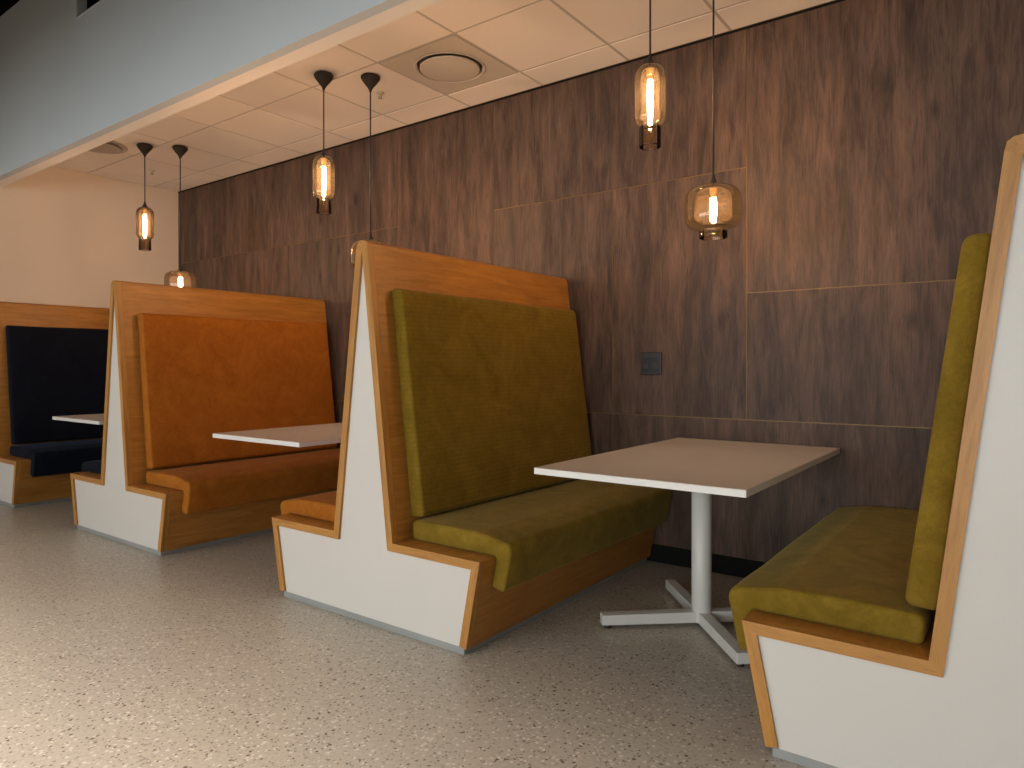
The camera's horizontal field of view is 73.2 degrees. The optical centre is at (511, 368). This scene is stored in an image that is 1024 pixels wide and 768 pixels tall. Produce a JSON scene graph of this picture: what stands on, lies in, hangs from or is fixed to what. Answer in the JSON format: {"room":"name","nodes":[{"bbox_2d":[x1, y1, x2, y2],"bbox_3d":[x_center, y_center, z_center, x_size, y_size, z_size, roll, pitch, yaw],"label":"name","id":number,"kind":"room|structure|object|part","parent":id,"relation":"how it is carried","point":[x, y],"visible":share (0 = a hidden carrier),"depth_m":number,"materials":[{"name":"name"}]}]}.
{"room":"restaurant seating area","nodes":[
{"label":"restaurant seating area","id":0,"kind":"room"},
{"bbox_2d":[0,0,177,307],"bbox_3d":[-6.029,-1.407,4.069,0.160,5.100,8.574,0,0,37],"label":"wall","id":1,"kind":"structure","parent":0,"point":[66,235],"depth_m":6.54,"materials":[{"name":"beige paint"}]},
{"bbox_2d":[87,0,99,8],"bbox_3d":[0.279,-3.053,2.888,11.400,1.800,0.100,0,0,37],"label":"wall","id":2,"kind":"structure","parent":0,"point":[90,3],"depth_m":5.53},
{"bbox_2d":[0,0,441,187],"bbox_3d":[0.057,-2.222,2.591,11.400,1.300,0.146,0,0,37],"label":"ceiling bulkhead","id":3,"kind":"structure","parent":0,"point":[75,79],"depth_m":4.33,"materials":[{"name":"paint"}]},
{"bbox_3d":[-2.994,-2.652,4.798,0.008,0.454,0.066,0,0,37],"label":"rail","id":4,"kind":"part","parent":3,"relation":"part of","materials":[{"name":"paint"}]},
{"bbox_3d":[0.809,-2.419,1.984,9.470,0.008,0.066,0,0,37],"label":"rail","id":5,"kind":"part","parent":3,"relation":"part of","materials":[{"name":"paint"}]},
{"bbox_2d":[0,500,806,767],"bbox_3d":[-1.451,1.205,0.565,11.800,0.100,8.774,0,0,37],"label":"floor","id":6,"kind":"structure","parent":0,"point":[113,654],"depth_m":2.59,"materials":[{"name":"stone"}]},
{"bbox_2d":[0,302,109,507],"bbox_3d":[-3.737,0.275,6.412,0.760,1.722,1.682,0,0,37],"label":"bench","id":7,"kind":"object","parent":6,"relation":"on","point":[53,358],"visible":0.5,"depth_m":6.08,"materials":[{"name":"black fabric"}]},
{"bbox_3d":[-4.273,0.288,5.788,0.642,1.641,0.018,0,0,37],"label":"panel","id":8,"kind":"part","parent":7,"relation":"part of","materials":[{"name":"white laminate"}]},
{"bbox_2d":[10,439,102,476],"bbox_3d":[-3.625,0.771,6.388,0.550,0.232,1.576,0,0,37],"label":"seat cushion","id":9,"kind":"object","parent":7,"relation":"on","point":[43,457],"depth_m":5.82,"materials":[{"name":"blue fabric"}]},
{"bbox_2d":[6,325,108,443],"bbox_3d":[-3.891,0.138,6.567,0.205,1.031,1.514,0,0,37],"label":"cushion","id":10,"kind":"object","parent":7,"relation":"on","point":[52,370],"depth_m":6.20,"materials":[{"name":"blue fabric"}]},
{"bbox_2d":[52,414,103,424],"bbox_3d":[-2.990,0.764,5.987,0.858,0.746,1.462,0,0,37],"label":"pedestal table","id":11,"kind":"object","parent":6,"relation":"on","point":[98,419],"visible":0.09,"depth_m":5.49,"materials":[{"name":"laminate"}]},
{"bbox_2d":[70,280,339,555],"bbox_3d":[-2.121,0.279,5.215,1.520,1.722,1.682,0,0,37],"label":"bench","id":12,"kind":"object","parent":6,"relation":"on","point":[186,365],"visible":0.84,"depth_m":4.73,"materials":[{"name":"orange fabric"}]},
{"bbox_2d":[82,460,101,473],"bbox_3d":[-2.484,0.773,5.544,0.548,0.230,1.576,0,0,37],"label":"seat cushion","id":13,"kind":"object","parent":12,"relation":"on","point":[91,467],"depth_m":4.97,"materials":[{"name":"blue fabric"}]},
{"bbox_3d":[-2.609,0.292,4.556,1.284,1.641,0.018,0,0,37],"label":"panel","id":14,"kind":"part","parent":12,"relation":"part of","materials":[{"name":"white laminate"}]},
{"bbox_2d":[138,313,336,468],"bbox_3d":[-1.970,0.143,5.145,0.205,1.031,1.514,0,0,37],"label":"cushion","id":15,"kind":"object","parent":12,"relation":"on","point":[200,375],"depth_m":4.96,"materials":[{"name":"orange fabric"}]},
{"bbox_2d":[146,448,339,513],"bbox_3d":[-1.703,0.777,4.966,0.550,0.231,1.576,0,0,37],"label":"seat cushion","id":16,"kind":"object","parent":12,"relation":"on","point":[214,485],"depth_m":4.61,"materials":[{"name":"orange fabric"}]},
{"bbox_2d":[212,423,341,446],"bbox_3d":[-1.055,0.769,4.554,0.858,0.746,1.462,0,0,37],"label":"pedestal table","id":17,"kind":"object","parent":6,"relation":"on","point":[320,434],"visible":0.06,"depth_m":4.09,"materials":[{"name":"laminate"}]},
{"bbox_2d":[272,240,671,654],"bbox_3d":[-0.174,0.283,3.774,1.520,1.722,1.682,0,0,37],"label":"bench","id":18,"kind":"object","parent":6,"relation":"on","point":[464,378],"visible":0.97,"depth_m":3.21,"materials":[{"name":"fabric"}]},
{"bbox_2d":[280,491,336,521],"bbox_3d":[-0.537,0.779,4.103,0.548,0.231,1.576,0,0,37],"label":"seat cushion","id":19,"kind":"object","parent":18,"relation":"on","point":[321,507],"depth_m":3.50,"materials":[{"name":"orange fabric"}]},
{"bbox_3d":[-0.662,0.297,3.115,1.284,1.641,0.018,0,0,37],"label":"panel","id":20,"kind":"part","parent":18,"relation":"part of","materials":[{"name":"white laminate"}]},
{"bbox_2d":[392,289,591,516],"bbox_3d":[-0.023,0.148,3.704,0.205,1.029,1.514,0,0,37],"label":"cushion","id":21,"kind":"object","parent":18,"relation":"on","point":[490,392],"depth_m":3.47,"materials":[{"name":"green fabric"}]},
{"bbox_2d":[413,479,671,591],"bbox_3d":[0.244,0.781,3.525,0.548,0.230,1.576,0,0,37],"label":"seat cushion","id":22,"kind":"object","parent":18,"relation":"on","point":[527,536],"depth_m":3.16,"materials":[{"name":"green fabric"}]},
{"bbox_2d":[534,438,839,666],"bbox_3d":[0.868,0.774,3.131,0.858,0.746,1.462,0,0,37],"label":"pedestal table","id":23,"kind":"object","parent":6,"relation":"on","point":[704,468],"visible":0.88,"depth_m":3.04,"materials":[{"name":"laminate"}]},
{"bbox_3d":[0.603,1.105,3.066,0.419,0.048,0.052,0,0,-4],"label":"leg","id":24,"kind":"part","parent":23,"relation":"part of","materials":[{"name":"white metal"}]},
{"bbox_3d":[0.828,1.104,3.330,0.052,0.048,0.419,0,0,-4],"label":"leg","id":25,"kind":"part","parent":23,"relation":"part of","materials":[{"name":"white metal"}]},
{"bbox_3d":[1.092,1.105,3.104,0.419,0.048,0.052,0,0,-4],"label":"leg","id":26,"kind":"part","parent":23,"relation":"part of","materials":[{"name":"white metal"}]},
{"bbox_3d":[0.867,1.106,2.840,0.052,0.048,0.419,0,0,-4],"label":"leg","id":27,"kind":"part","parent":23,"relation":"part of","materials":[{"name":"white metal"}]},
{"bbox_2d":[729,134,1023,767],"bbox_3d":[1.742,0.288,2.355,1.521,1.722,1.682,0,0,37],"label":"bench","id":28,"kind":"object","parent":6,"relation":"on","point":[877,637],"visible":1,"depth_m":1.85,"materials":[{"name":"brown wood"}]},
{"bbox_2d":[729,506,934,650],"bbox_3d":[1.380,0.783,2.684,0.549,0.229,1.576,0,0,37],"label":"seat cushion","id":29,"kind":"object","parent":28,"relation":"on","point":[849,572],"depth_m":2.20,"materials":[{"name":"green fabric"}]},
{"bbox_2d":[905,233,991,609],"bbox_3d":[1.631,0.152,2.480,0.205,1.030,1.514,0,0,37],"label":"cushion","id":30,"kind":"object","parent":28,"relation":"on","point":[927,558],"depth_m":1.87,"materials":[{"name":"green fabric"}]},
{"bbox_2d":[53,0,833,191],"bbox_3d":[0.624,-2.004,3.357,11.400,0.297,1.799,0,0,37],"label":"ceiling","id":31,"kind":"structure","parent":0,"point":[274,117],"depth_m":4.45,"materials":[{"name":"tile"}]},
{"bbox_2d":[88,141,127,153],"bbox_3d":[-3.445,-1.851,5.760,0.416,0.022,0.416,0,0,37],"label":"ceiling vent","id":32,"kind":"object","parent":31,"relation":"in","point":[111,147],"visible":0.51,"depth_m":5.80,"materials":[{"name":"white metal"}]},
{"bbox_2d":[136,143,153,250],"bbox_3d":[-3.057,-1.423,5.742,0.137,0.875,0.137,0,0,-5],"label":"pendant lamp","id":33,"kind":"object","parent":31,"relation":"hanging from","point":[145,148],"visible":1,"depth_m":5.73,"materials":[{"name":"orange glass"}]},
{"bbox_3d":[-3.057,-1.574,5.741,0.008,0.373,0.008,0,0,37],"label":"cord","id":34,"kind":"part","parent":33,"relation":"part of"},
{"bbox_3d":[-3.057,-1.185,5.743,0.024,0.186,0.024,0,0,37],"label":"bulb","id":35,"kind":"part","parent":33,"relation":"part of","materials":[{"name":"white glass"}]},
{"bbox_3d":[-3.057,-1.163,5.743,0.137,0.356,0.137,0,0,37],"label":"lamp shade","id":36,"kind":"part","parent":33,"relation":"part of","materials":[{"name":"clear glass"}]},
{"bbox_2d":[164,145,196,287],"bbox_3d":[-2.787,-1.224,5.794,0.249,1.273,0.249,0,0,37],"label":"pendant lamp","id":37,"kind":"object","parent":31,"relation":"hanging from","point":[180,150],"visible":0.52,"depth_m":5.78,"materials":[{"name":"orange glass"}]},
{"bbox_3d":[-2.787,-0.712,5.796,0.029,0.106,0.029,0,0,37],"label":"bulb","id":38,"kind":"part","parent":37,"relation":"part of","materials":[{"name":"white glass"}]},
{"bbox_3d":[-2.787,-0.703,5.796,0.249,0.231,0.249,0,0,37],"label":"lamp shade","id":39,"kind":"part","parent":37,"relation":"part of","materials":[{"name":"clear glass"}]},
{"bbox_3d":[-2.787,-1.313,5.794,0.008,0.896,0.008,0,0,37],"label":"cord","id":40,"kind":"part","parent":37,"relation":"part of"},
{"bbox_2d":[312,71,334,214],"bbox_3d":[-1.188,-1.418,4.352,0.137,0.875,0.137,0,0,-12],"label":"pendant lamp","id":41,"kind":"object","parent":31,"relation":"hanging from","point":[323,78],"visible":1,"depth_m":4.33,"materials":[{"name":"orange glass"}]},
{"bbox_3d":[-1.188,-1.158,4.353,0.137,0.356,0.137,0,0,37],"label":"lamp shade","id":42,"kind":"part","parent":41,"relation":"part of","materials":[{"name":"orange glass"}]},
{"bbox_3d":[-1.188,-1.569,4.352,0.008,0.373,0.008,0,0,37],"label":"cord","id":43,"kind":"part","parent":41,"relation":"part of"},
{"bbox_3d":[-1.188,-1.180,4.353,0.024,0.186,0.024,0,0,37],"label":"bulb","id":44,"kind":"part","parent":41,"relation":"part of","materials":[{"name":"white glass"}]},
{"bbox_2d":[350,73,387,268],"bbox_3d":[-0.899,-1.219,4.382,0.249,1.273,0.249,0,0,37],"label":"pendant lamp","id":45,"kind":"object","parent":31,"relation":"hanging from","point":[370,80],"visible":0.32,"depth_m":4.35,"materials":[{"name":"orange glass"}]},
{"bbox_3d":[-0.899,-0.698,4.383,0.249,0.231,0.249,0,0,37],"label":"lamp shade","id":46,"kind":"part","parent":45,"relation":"part of","materials":[{"name":"orange glass"}]},
{"bbox_3d":[-0.899,-1.308,4.381,0.008,0.896,0.008,0,0,37],"label":"cord","id":47,"kind":"part","parent":45,"relation":"part of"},
{"bbox_2d":[376,91,383,98],"bbox_3d":[-0.889,-1.839,4.651,0.052,0.040,0.052,0,0,37],"label":"sprinkler head","id":48,"kind":"object","parent":31,"relation":"attached to","point":[379,93],"visible":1,"depth_m":4.64},
{"bbox_2d":[380,35,516,93],"bbox_3d":[-0.384,-1.865,4.261,0.598,0.051,0.598,0,0,37],"label":"ceiling vent","id":49,"kind":"object","parent":31,"relation":"in","point":[450,64],"visible":1,"depth_m":4.22,"materials":[{"name":"metal"}]},
{"bbox_2d":[634,0,665,149],"bbox_3d":[0.606,-1.411,3.024,0.137,0.880,0.137,0,0,-5],"label":"pendant lamp","id":50,"kind":"object","parent":31,"relation":"hanging from","point":[650,66],"visible":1,"depth_m":3.01,"materials":[{"name":"orange glass"}]},
{"bbox_3d":[0.606,-1.149,3.025,0.137,0.356,0.137,0,0,37],"label":"lamp shade","id":51,"kind":"part","parent":50,"relation":"part of","materials":[{"name":"orange glass"}]},
{"bbox_3d":[0.606,-1.562,3.024,0.008,0.378,0.008,0,0,37],"label":"cord","id":52,"kind":"part","parent":50,"relation":"part of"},
{"bbox_3d":[0.606,-1.171,3.025,0.024,0.186,0.024,0,0,37],"label":"bulb","id":53,"kind":"part","parent":50,"relation":"part of","materials":[{"name":"white glass"}]},
{"bbox_2d":[684,0,742,239],"bbox_3d":[0.892,-1.215,3.055,0.249,1.273,0.249,0,0,37],"label":"pendant lamp","id":54,"kind":"object","parent":31,"relation":"hanging from","point":[713,188],"visible":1,"depth_m":3.02,"materials":[{"name":"orange glass"}]},
{"bbox_3d":[0.892,-1.304,3.055,0.008,0.896,0.008,0,0,37],"label":"cord","id":55,"kind":"part","parent":54,"relation":"part of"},
{"bbox_3d":[0.892,-0.694,3.057,0.249,0.231,0.249,0,0,37],"label":"lamp shade","id":56,"kind":"part","parent":54,"relation":"part of","materials":[{"name":"orange glass"}]},
{"bbox_3d":[0.892,-0.703,3.057,0.029,0.106,0.029,0,0,37],"label":"bulb","id":57,"kind":"part","parent":54,"relation":"part of","materials":[{"name":"white glass"}]},
{"bbox_2d":[178,0,1023,561],"bbox_3d":[1.100,-0.506,4.005,11.400,3.300,0.198,0,0,37],"label":"wall","id":58,"kind":"structure","parent":0,"point":[862,142],"depth_m":3.78,"materials":[{"name":"brown wood"}]},
{"bbox_3d":[-2.771,-0.417,6.750,1.906,1.369,0.003,0,0,37],"label":"wood panel","id":59,"kind":"part","parent":58,"relation":"part of","materials":[{"name":"laminate"}]},
{"bbox_3d":[-2.214,-1.479,6.335,3.292,0.747,0.003,0,0,37],"label":"wood panel","id":60,"kind":"part","parent":58,"relation":"part of","materials":[{"name":"laminate"}]},
{"bbox_3d":[-2.214,0.651,6.342,3.292,0.755,0.003,0,0,37],"label":"wood panel","id":61,"kind":"part","parent":58,"relation":"part of","materials":[{"name":"laminate"}]},
{"bbox_3d":[-1.446,-0.414,5.770,1.381,1.369,0.003,0,0,37],"label":"wood panel","id":62,"kind":"part","parent":58,"relation":"part of","materials":[{"name":"laminate"}]},
{"bbox_3d":[-0.509,-0.788,5.075,0.941,2.121,0.003,0,0,37],"label":"wood panel","id":63,"kind":"part","parent":58,"relation":"part of","materials":[{"name":"laminate"}]},
{"bbox_2d":[178,0,844,192],"bbox_3d":[1.042,-1.852,3.922,11.400,0.010,0.005,0,0,37],"label":"trim","id":64,"kind":"structure","parent":58,"relation":"attached to","point":[836,1],"depth_m":4.43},
{"bbox_3d":[0.244,-0.410,4.518,0.924,1.369,0.003,0,0,37],"label":"wood panel","id":65,"kind":"part","parent":58,"relation":"part of","materials":[{"name":"laminate"}]},
{"bbox_3d":[-0.136,0.656,4.803,1.870,0.755,0.003,0,0,37],"label":"wood panel","id":66,"kind":"part","parent":58,"relation":"part of","materials":[{"name":"laminate"}]},
{"bbox_3d":[0.574,-1.472,4.271,1.743,0.747,0.003,0,0,37],"label":"wood panel","id":67,"kind":"part","parent":58,"relation":"part of","materials":[{"name":"laminate"}]},
{"bbox_2d":[641,352,661,374],"bbox_3d":[0.822,-0.029,4.077,0.132,0.132,0.016,0,0,37],"label":"wall socket","id":68,"kind":"object","parent":58,"relation":"attached to","point":[651,362],"visible":1,"depth_m":4.07,"materials":[{"name":"black plastic"}]},
{"bbox_2d":[642,354,659,357],"bbox_3d":[0.819,-0.074,4.073,0.112,0.022,0.003,0,0,37],"label":"switch","id":69,"kind":"object","parent":68,"relation":"attached to","point":[643,355],"depth_m":4.07,"materials":[{"name":"black plastic"}]},
{"bbox_3d":[0.947,-0.408,3.998,0.814,1.369,0.003,0,0,37],"label":"wood panel","id":70,"kind":"part","parent":58,"relation":"part of","materials":[{"name":"laminate"}]},
{"bbox_2d":[647,543,766,577],"bbox_3d":[1.042,1.091,3.932,11.400,0.104,0.005,0,0,37],"label":"baseboard","id":71,"kind":"structure","parent":58,"relation":"attached to","point":[722,564],"depth_m":3.86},
{"bbox_3d":[1.312,0.660,3.731,1.723,0.755,0.003,0,0,37],"label":"wood panel","id":72,"kind":"part","parent":58,"relation":"part of","materials":[{"name":"laminate"}]},
{"bbox_3d":[1.903,-0.064,3.292,1.554,0.685,0.003,0,0,37],"label":"wood panel","id":73,"kind":"part","parent":58,"relation":"part of","materials":[{"name":"laminate"}]},
{"bbox_3d":[2.304,-1.126,2.991,2.554,1.431,0.003,0,0,37],"label":"wood panel","id":74,"kind":"part","parent":58,"relation":"part of","materials":[{"name":"laminate"}]}
]}

